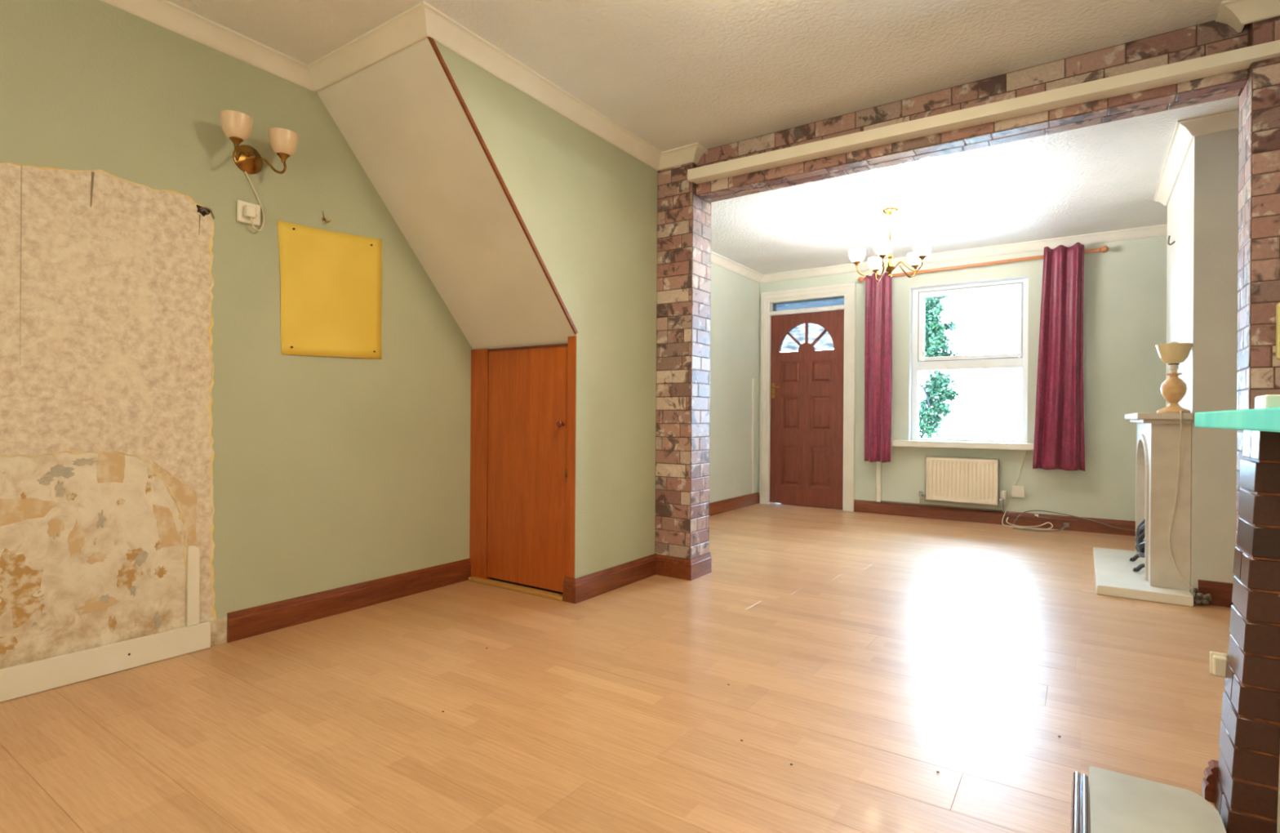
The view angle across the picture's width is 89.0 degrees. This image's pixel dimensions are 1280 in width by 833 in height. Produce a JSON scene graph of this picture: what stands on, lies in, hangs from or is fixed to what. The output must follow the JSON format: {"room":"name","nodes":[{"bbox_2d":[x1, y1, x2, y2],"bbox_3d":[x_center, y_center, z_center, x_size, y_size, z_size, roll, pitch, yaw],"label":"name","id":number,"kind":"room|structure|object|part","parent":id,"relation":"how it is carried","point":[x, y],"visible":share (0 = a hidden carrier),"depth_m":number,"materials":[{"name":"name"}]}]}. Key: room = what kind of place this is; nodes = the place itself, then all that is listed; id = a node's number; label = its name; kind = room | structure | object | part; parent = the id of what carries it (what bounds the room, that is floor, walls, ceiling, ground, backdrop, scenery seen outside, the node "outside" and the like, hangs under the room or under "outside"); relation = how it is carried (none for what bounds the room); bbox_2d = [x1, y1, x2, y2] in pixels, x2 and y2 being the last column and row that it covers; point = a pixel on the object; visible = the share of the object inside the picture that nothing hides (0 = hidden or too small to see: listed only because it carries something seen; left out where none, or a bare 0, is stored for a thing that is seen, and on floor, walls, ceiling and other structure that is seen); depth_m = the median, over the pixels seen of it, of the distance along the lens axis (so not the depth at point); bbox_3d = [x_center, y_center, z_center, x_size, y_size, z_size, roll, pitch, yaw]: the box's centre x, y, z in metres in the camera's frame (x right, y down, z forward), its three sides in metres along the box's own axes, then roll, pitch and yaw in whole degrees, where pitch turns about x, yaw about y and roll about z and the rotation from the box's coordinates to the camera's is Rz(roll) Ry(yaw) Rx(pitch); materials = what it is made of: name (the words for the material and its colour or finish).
{"room":"living room","nodes":[
{"label":"living room","id":0,"kind":"room"},
{"bbox_2d":[0,0,759,669],"bbox_3d":[-1.027,-0.296,3.676,0.262,2.380,8.320,0,0,34],"label":"wall","id":1,"kind":"structure","parent":0,"point":[152,406],"depth_m":2.45,"materials":[{"name":"paint"}]},
{"bbox_2d":[0,621,210,702],"bbox_3d":[-2.319,0.834,1.540,0.021,0.098,2.343,0,0,34],"label":"skirting board","id":2,"kind":"object","parent":1,"relation":"attached to","point":[27,678],"visible":1,"depth_m":2.22,"materials":[{"name":"white wood"}]},
{"bbox_2d":[186,545,199,626],"bbox_3d":[-1.694,0.638,2.467,0.010,0.302,0.038,0,0,34],"label":"lath","id":3,"kind":"object","parent":1,"relation":"attached to","point":[193,551],"visible":1,"depth_m":2.46,"materials":[{"name":"white wood"}]},
{"bbox_2d":[196,204,214,218],"bbox_3d":[-1.665,-0.787,2.496,0.016,0.046,0.062,0,0,34],"label":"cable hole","id":4,"kind":"object","parent":1,"relation":"attached to","point":[203,211],"visible":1,"depth_m":2.49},
{"bbox_2d":[208,616,226,645],"bbox_3d":[-1.650,0.840,2.542,0.005,0.100,0.067,0,0,34],"label":"trim","id":5,"kind":"structure","parent":1,"relation":"attached to","point":[218,626],"depth_m":2.54,"materials":[{"name":"paint"}]},
{"bbox_2d":[236,171,264,231],"bbox_3d":[-1.557,-0.866,2.618,0.045,0.234,0.104,0,0,34],"label":"wall socket","id":6,"kind":"object","parent":1,"relation":"attached to","point":[247,212],"visible":1,"depth_m":2.60,"materials":[{"name":"white plastic"}]},
{"bbox_2d":[219,110,298,173],"bbox_3d":[-1.512,-1.057,2.565,0.177,0.162,0.284,0,0,34],"label":"wall sconce","id":7,"kind":"object","parent":1,"relation":"attached to","point":[237,126],"visible":1,"depth_m":2.58,"materials":[{"name":"white glass"}]},
{"bbox_3d":[-1.533,-1.095,2.473,0.108,0.088,0.108,0,0,34],"label":"lamp shade","id":8,"kind":"part","parent":7,"relation":"part of","materials":[{"name":"white glass"}]},
{"bbox_3d":[-1.552,-1.010,2.527,0.025,0.066,0.138,0,0,-11],"label":"arm","id":9,"kind":"part","parent":7,"relation":"part of","materials":[{"name":"gold metal"}]},
{"bbox_3d":[-1.486,-1.009,2.621,0.125,0.066,0.023,0,0,-3],"label":"arm","id":10,"kind":"part","parent":7,"relation":"part of","materials":[{"name":"gold metal"}]},
{"bbox_3d":[-1.434,-1.094,2.618,0.108,0.088,0.108,0,0,34],"label":"lamp shade","id":11,"kind":"part","parent":7,"relation":"part of","materials":[{"name":"white glass"}]},
{"bbox_2d":[321,210,330,222],"bbox_3d":[-1.387,-0.882,2.880,0.042,0.054,0.015,0,0,17],"label":"hook","id":12,"kind":"object","parent":1,"relation":"attached to","point":[323,219],"visible":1,"depth_m":2.88,"materials":[{"name":"gold metal"}]},
{"bbox_2d":[277,220,382,359],"bbox_3d":[-1.372,-0.555,2.917,0.017,0.590,0.493,0,0,34],"label":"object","id":13,"kind":"object","parent":1,"relation":"attached to","point":[331,281],"visible":1,"depth_m":2.90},
{"bbox_2d":[226,558,471,642],"bbox_3d":[-1.280,0.835,3.075,0.018,0.115,1.230,0,0,34],"label":"baseboard","id":14,"kind":"structure","parent":1,"relation":"attached to","point":[245,623],"depth_m":2.94,"materials":[{"name":"brown wood"}]},
{"bbox_2d":[99,0,707,170],"bbox_3d":[-1.605,-1.456,2.137,4.894,0.069,0.831,0,0,-42],"label":"trim","id":15,"kind":"structure","parent":1,"relation":"attached to","point":[422,20],"depth_m":2.62,"materials":[{"name":"white paint"}]},
{"bbox_2d":[709,492,759,515],"bbox_3d":[0.405,0.847,5.598,0.018,0.115,2.998,0,0,34],"label":"baseboard","id":16,"kind":"structure","parent":1,"relation":"attached to","point":[731,504],"depth_m":6.32,"materials":[{"name":"brown wood"}]},
{"bbox_2d":[751,378,754,493],"bbox_3d":[1.164,0.202,6.710,0.014,1.185,0.025,0,0,34],"label":"cable conduit","id":17,"kind":"object","parent":1,"relation":"attached to","point":[753,382],"visible":1,"depth_m":6.70,"materials":[{"name":"white plastic"}]},
{"bbox_2d":[316,36,575,349],"bbox_3d":[-0.851,-0.916,3.027,0.762,1.137,0.961,0,0,34],"label":"sloped stair underside","id":18,"kind":"structure","parent":0,"point":[400,115],"depth_m":2.94,"materials":[{"name":"painted plaster"}]},
{"bbox_2d":[434,40,657,577],"bbox_3d":[-0.351,-0.291,3.087,0.004,2.380,1.594,0,0,34],"label":"wall","id":19,"kind":"structure","parent":0,"point":[588,206],"depth_m":3.29,"materials":[{"name":"paint"}]},
{"bbox_2d":[426,36,577,333],"bbox_3d":[-0.547,-0.911,2.789,0.012,1.024,0.876,0,0,34],"label":"trim","id":20,"kind":"structure","parent":19,"relation":"attached to","point":[431,40],"depth_m":2.73,"materials":[{"name":"wood"}]},
{"bbox_2d":[468,335,576,600],"bbox_3d":[-0.616,0.252,3.379,0.756,1.290,0.085,0,0,34],"label":"door","id":21,"kind":"structure","parent":19,"relation":"in","point":[522,429],"depth_m":3.36,"materials":[{"name":"brown wood"}]},
{"bbox_3d":[-0.872,0.264,3.560,0.129,1.262,0.033,0,0,34],"label":"post","id":22,"kind":"part","parent":21,"relation":"part of","materials":[{"name":"brown wood"}]},
{"bbox_3d":[-0.617,0.272,3.424,0.696,1.250,0.010,0,0,34],"label":"panel","id":23,"kind":"part","parent":21,"relation":"part of","materials":[{"name":"wood"}]},
{"bbox_3d":[-0.391,0.037,3.198,0.034,0.033,0.036,0,0,34],"label":"knob","id":24,"kind":"part","parent":21,"relation":"part of","materials":[{"name":"brown wood"}]},
{"bbox_3d":[-0.325,0.254,3.184,0.055,1.290,0.039,0,0,34],"label":"post","id":25,"kind":"part","parent":21,"relation":"part of","materials":[{"name":"brown wood"}]},
{"bbox_2d":[563,551,711,603],"bbox_3d":[-0.008,0.844,3.510,0.998,0.115,0.243,0,0,-38],"label":"baseboard","id":26,"kind":"structure","parent":19,"relation":"attached to","point":[575,590],"depth_m":3.53,"materials":[{"name":"brown wood"}]},
{"bbox_2d":[0,502,1231,832],"bbox_3d":[0.613,0.956,2.554,4.250,0.100,8.320,0,0,34],"label":"floor","id":27,"kind":"structure","parent":0,"point":[873,655],"depth_m":2.02,"materials":[{"name":"beige laminate"}]},
{"bbox_2d":[1001,449,1053,529],"bbox_3d":[3.206,0.601,5.398,0.152,0.642,0.366,0,0,-40],"label":"cable","id":28,"kind":"object","parent":27,"relation":"on","point":[1020,526],"visible":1,"depth_m":5.46,"materials":[{"name":"white plastic"}]},
{"bbox_2d":[1013,522,1069,531],"bbox_3d":[3.253,0.890,5.265,0.404,0.068,0.099,0,0,11],"label":"cable","id":29,"kind":"object","parent":27,"relation":"on","point":[1065,524],"visible":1,"depth_m":5.23,"materials":[{"name":"brown plastic"}]},
{"bbox_2d":[1013,510,1135,530],"bbox_3d":[3.490,0.846,5.266,0.825,0.139,0.043,0,0,31],"label":"cable","id":30,"kind":"object","parent":27,"relation":"on","point":[1028,510],"visible":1,"depth_m":5.25,"materials":[{"name":"plastic"}]},
{"bbox_2d":[1070,771,1089,832],"bbox_3d":[0.817,0.888,1.209,0.034,0.038,0.926,0,0,34],"label":"fender","id":31,"kind":"object","parent":27,"relation":"on","point":[1080,820],"visible":1,"depth_m":1.47,"materials":[{"name":"silver metal"}]},
{"bbox_2d":[1093,546,1193,606],"bbox_3d":[2.850,0.896,3.744,0.386,0.050,1.195,0,0,34],"label":"hearth","id":32,"kind":"object","parent":27,"relation":"on","point":[1114,575],"visible":0.74,"depth_m":3.42,"materials":[{"name":"white stone"}]},
{"bbox_2d":[1128,517,1145,571],"bbox_3d":[2.931,0.717,3.736,0.180,0.307,0.458,0,0,34],"label":"fire","id":33,"kind":"object","parent":32,"relation":"on","point":[1140,530],"visible":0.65,"depth_m":3.69,"materials":[{"name":"metal"}]},
{"bbox_2d":[1124,412,1193,590],"bbox_3d":[2.962,0.427,3.755,0.220,0.887,1.215,0,0,34],"label":"surround","id":34,"kind":"object","parent":32,"relation":"on","point":[1157,433],"visible":0.98,"depth_m":3.30,"materials":[{"name":"white wood"}]},
{"bbox_3d":[2.909,0.486,3.776,0.011,0.769,0.780,0,0,34],"label":"arch moulding","id":35,"kind":"part","parent":34,"relation":"part of","materials":[{"name":"white wood"}]},
{"bbox_3d":[2.943,0.454,3.768,0.050,0.834,1.075,0,0,34],"label":"panel","id":36,"kind":"part","parent":34,"relation":"part of","materials":[{"name":"white wood"}]},
{"bbox_2d":[1124,412,1193,423],"bbox_3d":[2.965,0.011,3.755,0.220,0.053,1.215,0,0,34],"label":"mantel shelf","id":37,"kind":"object","parent":34,"relation":"attached to","point":[1140,417],"depth_m":3.28,"materials":[{"name":"white wood"}]},
{"bbox_2d":[1155,341,1193,590],"bbox_3d":[2.690,0.238,3.281,0.150,1.236,0.165,0,0,34],"label":"table lamp","id":38,"kind":"object","parent":34,"relation":"on","point":[1174,388],"visible":1,"depth_m":3.26,"materials":[{"name":"pale turned wood"},{"name":"pale glass"}]},
{"bbox_3d":[2.698,-0.315,3.288,0.148,0.097,0.148,0,0,34],"label":"lamp shade","id":39,"kind":"part","parent":38,"relation":"part of","materials":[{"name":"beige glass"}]},
{"bbox_3d":[2.717,0.452,3.296,0.108,0.834,0.040,0,0,34],"label":"panel","id":40,"kind":"part","parent":34,"relation":"part of","materials":[{"name":"beige wood"}]},
{"bbox_2d":[1088,765,1226,832],"bbox_3d":[0.995,0.893,1.227,0.238,0.030,0.855,0,0,34],"label":"hearth","id":41,"kind":"object","parent":27,"relation":"on","point":[1120,802],"visible":1,"depth_m":1.46,"materials":[{"name":"beige stone"}]},
{"bbox_2d":[1193,587,1212,604],"bbox_3d":[2.739,0.880,3.170,0.075,0.072,0.081,0,0,34],"label":"rubble","id":42,"kind":"object","parent":27,"relation":"on","point":[1199,597],"visible":1,"depth_m":3.15,"materials":[{"name":"stone"}]},
{"bbox_2d":[1201,759,1218,802],"bbox_3d":[1.375,0.868,1.545,0.056,0.085,0.041,0,0,34],"label":"baseboard","id":43,"kind":"structure","parent":27,"relation":"on","point":[1211,772],"depth_m":1.54,"materials":[{"name":"brown wood"}]},
{"bbox_2d":[1213,430,1279,832],"bbox_3d":[1.133,0.467,1.059,0.169,0.884,1.031,0,0,34],"label":"brick fireplace","id":44,"kind":"object","parent":27,"relation":"on","point":[1246,794],"visible":0.96,"depth_m":1.37,"materials":[{"name":"brown brick"}]},
{"bbox_2d":[1209,650,1227,676],"bbox_3d":[1.369,0.587,1.538,0.032,0.053,0.027,0,0,34],"label":"socket","id":45,"kind":"object","parent":44,"relation":"attached to","point":[1218,660],"visible":0.85,"depth_m":1.53,"materials":[{"name":"white plastic"}]},
{"bbox_2d":[1194,407,1279,431],"bbox_3d":[1.032,0.005,0.932,0.202,0.036,1.502,0,0,34],"label":"mantel shelf","id":46,"kind":"object","parent":44,"relation":"on","point":[1268,420],"visible":1,"depth_m":1.12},
{"bbox_2d":[1254,394,1279,408],"bbox_3d":[1.233,-0.026,1.251,0.060,0.030,0.095,0,0,34],"label":"storage box","id":47,"kind":"object","parent":46,"relation":"on","point":[1266,401],"visible":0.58,"depth_m":1.23,"materials":[{"name":"white plastic"}]},
{"bbox_3d":[1.121,0.454,0.974,0.087,0.849,0.875,0,0,34],"label":"infill panel","id":48,"kind":"part","parent":44,"relation":"part of","materials":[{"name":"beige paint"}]},
{"bbox_2d":[654,162,711,558],"bbox_3d":[0.226,-0.287,3.777,0.295,2.380,0.223,0,0,34],"label":"wall","id":49,"kind":"structure","parent":0,"point":[683,293],"depth_m":3.67,"materials":[{"name":"brick"}]},
{"bbox_2d":[167,0,1239,274],"bbox_3d":[0.630,-1.524,2.554,4.250,0.100,8.320,0,0,34],"label":"ceiling","id":50,"kind":"structure","parent":0,"point":[672,73],"depth_m":2.82,"materials":[{"name":"white paint"}]},
{"bbox_2d":[848,206,931,281],"bbox_3d":[1.776,-1.225,4.585,0.535,0.483,0.546,0,0,34],"label":"chandelier","id":51,"kind":"object","parent":50,"relation":"hanging from","point":[922,249],"visible":1,"depth_m":4.58,"materials":[{"name":"white glass"}]},
{"bbox_3d":[1.538,-1.135,4.609,0.116,0.085,0.116,0,0,34],"label":"lamp shade","id":52,"kind":"part","parent":51,"relation":"part of","materials":[{"name":"white glass"}]},
{"bbox_3d":[1.639,-1.042,4.610,0.214,0.091,0.011,0,0,-1],"label":"arm","id":53,"kind":"part","parent":51,"relation":"part of","materials":[{"name":"gold metal"}]},
{"bbox_3d":[1.757,-1.134,4.846,0.116,0.085,0.116,0,0,34],"label":"lamp shade","id":54,"kind":"part","parent":51,"relation":"part of","materials":[{"name":"white glass"}]},
{"bbox_3d":[1.763,-1.041,4.744,0.011,0.091,0.214,0,0,-4],"label":"arm","id":55,"kind":"part","parent":51,"relation":"part of","materials":[{"name":"gold metal"}]},
{"bbox_3d":[1.647,-1.135,4.413,0.116,0.085,0.116,0,0,34],"label":"lamp shade","id":56,"kind":"part","parent":51,"relation":"part of","materials":[{"name":"white glass"}]},
{"bbox_3d":[1.701,-1.042,4.499,0.011,0.091,0.214,0,0,32],"label":"arm","id":57,"kind":"part","parent":51,"relation":"part of","materials":[{"name":"gold metal"}]},
{"bbox_3d":[1.773,-1.205,4.611,0.068,0.443,0.068,0,0,34],"label":"stem","id":58,"kind":"part","parent":51,"relation":"part of","materials":[{"name":"gold metal"}]},
{"bbox_3d":[1.896,-1.040,4.661,0.214,0.091,0.011,0,0,-22],"label":"arm","id":59,"kind":"part","parent":51,"relation":"part of","materials":[{"name":"gold metal"}]},
{"bbox_3d":[1.857,-1.041,4.509,0.011,0.091,0.214,0,0,-40],"label":"arm","id":60,"kind":"part","parent":51,"relation":"part of","materials":[{"name":"gold metal"}]},
{"bbox_3d":[1.991,-1.132,4.699,0.116,0.085,0.116,0,0,34],"label":"lamp shade","id":61,"kind":"part","parent":51,"relation":"part of","materials":[{"name":"white glass"}]},
{"bbox_3d":[1.923,-1.133,4.431,0.116,0.085,0.116,0,0,34],"label":"lamp shade","id":62,"kind":"part","parent":51,"relation":"part of","materials":[{"name":"white glass"}]},
{"bbox_2d":[758,235,1167,520],"bbox_3d":[2.880,-0.269,5.890,3.769,2.380,0.262,0,0,34],"label":"wall","id":63,"kind":"structure","parent":0,"point":[1125,286],"depth_m":5.25,"materials":[{"name":"green paint"}]},
{"bbox_2d":[760,282,856,511],"bbox_3d":[1.707,-0.188,6.598,0.971,2.203,0.172,0,0,34],"label":"door","id":64,"kind":"structure","parent":63,"relation":"in","point":[807,393],"depth_m":6.58,"materials":[{"name":"brown wood"}]},
{"bbox_3d":[1.408,-0.269,6.752,0.106,0.160,0.044,0,0,34],"label":"handle","id":65,"kind":"part","parent":64,"relation":"part of","materials":[{"name":"gold metal"}]},
{"bbox_3d":[1.550,-0.766,6.710,0.232,0.194,0.004,0,0,34],"label":"pane","id":66,"kind":"part","parent":64,"relation":"part of","materials":[{"name":"clear glass"}]},
{"bbox_3d":[1.555,0.502,6.698,0.216,0.430,0.030,0,0,34],"label":"panel","id":67,"kind":"part","parent":64,"relation":"part of","materials":[{"name":"brown wood"}]},
{"bbox_3d":[1.559,-0.035,6.698,0.216,0.365,0.030,0,0,34],"label":"panel","id":68,"kind":"part","parent":64,"relation":"part of","materials":[{"name":"brown wood"}]},
{"bbox_3d":[1.562,-0.453,6.698,0.216,0.250,0.030,0,0,34],"label":"panel","id":69,"kind":"part","parent":64,"relation":"part of","materials":[{"name":"brown wood"}]},
{"bbox_3d":[1.611,-0.838,6.668,0.194,0.232,0.004,0,0,34],"label":"pane","id":70,"kind":"part","parent":64,"relation":"part of","materials":[{"name":"clear glass"}]},
{"bbox_3d":[1.720,-1.137,6.634,0.775,0.092,0.004,0,0,34],"label":"transom pane","id":71,"kind":"part","parent":64,"relation":"part of","materials":[{"name":"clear glass"}]},
{"bbox_3d":[1.776,-0.837,6.556,0.194,0.232,0.004,0,0,34],"label":"pane","id":72,"kind":"part","parent":64,"relation":"part of","materials":[{"name":"clear glass"}]},
{"bbox_3d":[1.819,-0.034,6.521,0.238,0.365,0.030,0,0,34],"label":"panel","id":73,"kind":"part","parent":64,"relation":"part of","materials":[{"name":"brown wood"}]},
{"bbox_3d":[1.815,0.504,6.521,0.238,0.430,0.030,0,0,34],"label":"panel","id":74,"kind":"part","parent":64,"relation":"part of","materials":[{"name":"brown wood"}]},
{"bbox_3d":[1.821,-0.451,6.521,0.238,0.250,0.030,0,0,34],"label":"panel","id":75,"kind":"part","parent":64,"relation":"part of","materials":[{"name":"brown wood"}]},
{"bbox_3d":[1.836,-0.764,6.515,0.232,0.194,0.004,0,0,34],"label":"pane","id":76,"kind":"part","parent":64,"relation":"part of","materials":[{"name":"clear glass"}]},
{"bbox_2d":[875,461,881,502],"bbox_3d":[2.251,0.540,6.130,0.040,0.525,0.042,0,0,34],"label":"pipe cover","id":77,"kind":"object","parent":63,"relation":"attached to","point":[878,473],"visible":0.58,"depth_m":6.11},
{"bbox_2d":[880,456,1006,511],"bbox_3d":[2.682,0.583,5.805,1.036,0.449,0.096,0,0,34],"label":"radiator","id":78,"kind":"object","parent":63,"relation":"attached to","point":[947,479],"visible":1,"depth_m":5.66,"materials":[{"name":"white metal"}]},
{"bbox_3d":[2.801,0.556,5.678,0.578,0.394,0.020,0,0,34],"label":"panel","id":79,"kind":"part","parent":78,"relation":"part of","materials":[{"name":"white metal"}]},
{"bbox_2d":[892,275,1033,449],"bbox_3d":[2.885,-0.456,5.759,1.177,1.464,0.265,0,0,34],"label":"window","id":80,"kind":"structure","parent":63,"relation":"in","point":[917,362],"depth_m":5.81,"materials":[{"name":"white paint"}]},
{"bbox_3d":[2.869,0.249,5.743,1.177,0.055,0.225,0,0,34],"label":"sill","id":81,"kind":"part","parent":80,"relation":"part of","materials":[{"name":"white wood"}]},
{"bbox_3d":[2.942,-0.831,5.829,0.829,0.637,0.048,0,0,34],"label":"sash","id":82,"kind":"part","parent":80,"relation":"part of","materials":[{"name":"glass"}]},
{"bbox_2d":[857,245,1108,282],"bbox_3d":[2.886,-1.304,5.658,1.926,0.077,0.124,0,0,34],"label":"pole","id":83,"kind":"object","parent":63,"relation":"attached to","point":[1104,249],"visible":0.7,"depth_m":5.57,"materials":[{"name":"brown wood"}]},
{"bbox_2d":[864,271,892,462],"bbox_3d":[2.198,-0.451,6.010,0.241,1.749,0.060,0,0,30],"label":"curtain","id":84,"kind":"object","parent":83,"relation":"hanging from","point":[878,300],"visible":0.99,"depth_m":6.02,"materials":[{"name":"red fabric"}]},
{"bbox_3d":[2.866,-1.304,5.628,1.790,0.054,0.028,0,0,34],"label":"rod","id":85,"kind":"part","parent":83,"relation":"part of","materials":[{"name":"brown wood"}]},
{"bbox_2d":[1032,242,1084,471],"bbox_3d":[3.361,-0.471,5.217,0.354,1.806,0.071,0,0,34],"label":"curtain","id":86,"kind":"object","parent":83,"relation":"hanging from","point":[1059,443],"visible":1,"depth_m":5.21,"materials":[{"name":"red fabric"}]},
{"bbox_2d":[853,499,1135,536],"bbox_3d":[2.966,0.865,5.143,2.773,0.115,0.868,0,0,34],"label":"baseboard","id":87,"kind":"structure","parent":63,"relation":"attached to","point":[1079,524],"depth_m":5.58,"materials":[{"name":"brown wood"}]},
{"bbox_2d":[1011,485,1024,497],"bbox_3d":[3.192,0.635,5.493,0.092,0.096,0.036,0,0,34],"label":"wall socket","id":88,"kind":"object","parent":63,"relation":"attached to","point":[1017,491],"visible":1,"depth_m":5.48,"materials":[{"name":"white plastic"}]},
{"bbox_2d":[695,20,1248,202],"bbox_3d":[1.306,-1.347,3.049,2.303,0.245,0.153,0,0,34],"label":"beam","id":89,"kind":"structure","parent":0,"point":[1211,37],"depth_m":2.80,"materials":[{"name":"brick"}]},
{"bbox_2d":[687,40,1279,183],"bbox_3d":[1.412,-1.298,2.832,2.727,0.090,0.092,0,0,34],"label":"rail","id":90,"kind":"object","parent":89,"relation":"attached to","point":[1239,59],"visible":1,"depth_m":2.73,"materials":[{"name":"white wood"}]},
{"bbox_2d":[1165,137,1194,593],"bbox_3d":[3.309,-0.266,3.616,0.500,2.380,1.260,0,0,34],"label":"wall","id":91,"kind":"structure","parent":0,"point":[1180,206],"depth_m":3.56,"materials":[{"name":"white paint"}]},
{"bbox_2d":[1167,235,1174,244],"bbox_3d":[3.159,-1.045,3.876,0.122,0.042,0.025,0,0,-38],"label":"wall hook","id":92,"kind":"object","parent":91,"relation":"attached to","point":[1169,236],"visible":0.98,"depth_m":3.87,"materials":[{"name":"white metal"}]},
{"bbox_2d":[1191,128,1239,600],"bbox_3d":[2.954,-0.268,3.093,0.499,2.380,0.004,0,0,34],"label":"wall","id":93,"kind":"structure","parent":0,"point":[1214,491],"depth_m":3.19,"materials":[{"name":"beige paint"}]},
{"bbox_2d":[711,108,1239,283],"bbox_3d":[1.967,-1.431,4.536,3.769,0.069,3.012,0,0,34],"label":"trim","id":94,"kind":"structure","parent":93,"relation":"attached to","point":[1185,130],"depth_m":5.18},
{"bbox_2d":[1197,579,1233,607],"bbox_3d":[2.950,0.865,3.077,0.475,0.115,0.018,0,0,34],"label":"baseboard","id":95,"kind":"structure","parent":93,"relation":"attached to","point":[1221,593],"depth_m":3.16,"materials":[{"name":"brown wood"}]},
{"bbox_2d":[1235,15,1279,546],"bbox_3d":[2.413,-0.272,2.267,0.465,2.380,0.228,0,0,34],"label":"wall","id":96,"kind":"structure","parent":0,"point":[1258,367],"depth_m":2.29,"materials":[{"name":"brick"}]},
{"bbox_2d":[1215,0,1279,32],"bbox_3d":[2.318,-1.428,2.194,0.554,0.069,0.129,0,0,34],"label":"trim","id":97,"kind":"structure","parent":96,"relation":"attached to","point":[1236,14],"depth_m":2.29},
{"bbox_2d":[1275,302,1279,359],"bbox_3d":[2.232,-0.296,2.234,0.067,0.193,0.032,0,0,34],"label":"wall box","id":98,"kind":"object","parent":96,"relation":"attached to","point":[1277,305],"visible":1,"depth_m":2.24,"materials":[{"name":"yellow"}]},
{"label":"outside","id":99,"kind":"structure","parent":0,"visible":0},
{"bbox_3d":[9.467,1.293,15.699,26.000,0.150,23.380,0,0,34],"label":"ground","id":100,"kind":"structure","parent":99,"visible":0},
{"bbox_2d":[918,295,960,438],"bbox_3d":[3.627,-0.479,8.780,0.775,3.327,1.335,0,0,-34],"label":"tree","id":101,"kind":"object","parent":100,"relation":"on","point":[935,331],"visible":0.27,"depth_m":8.39,"materials":[{"name":"green plant"}]}
]}

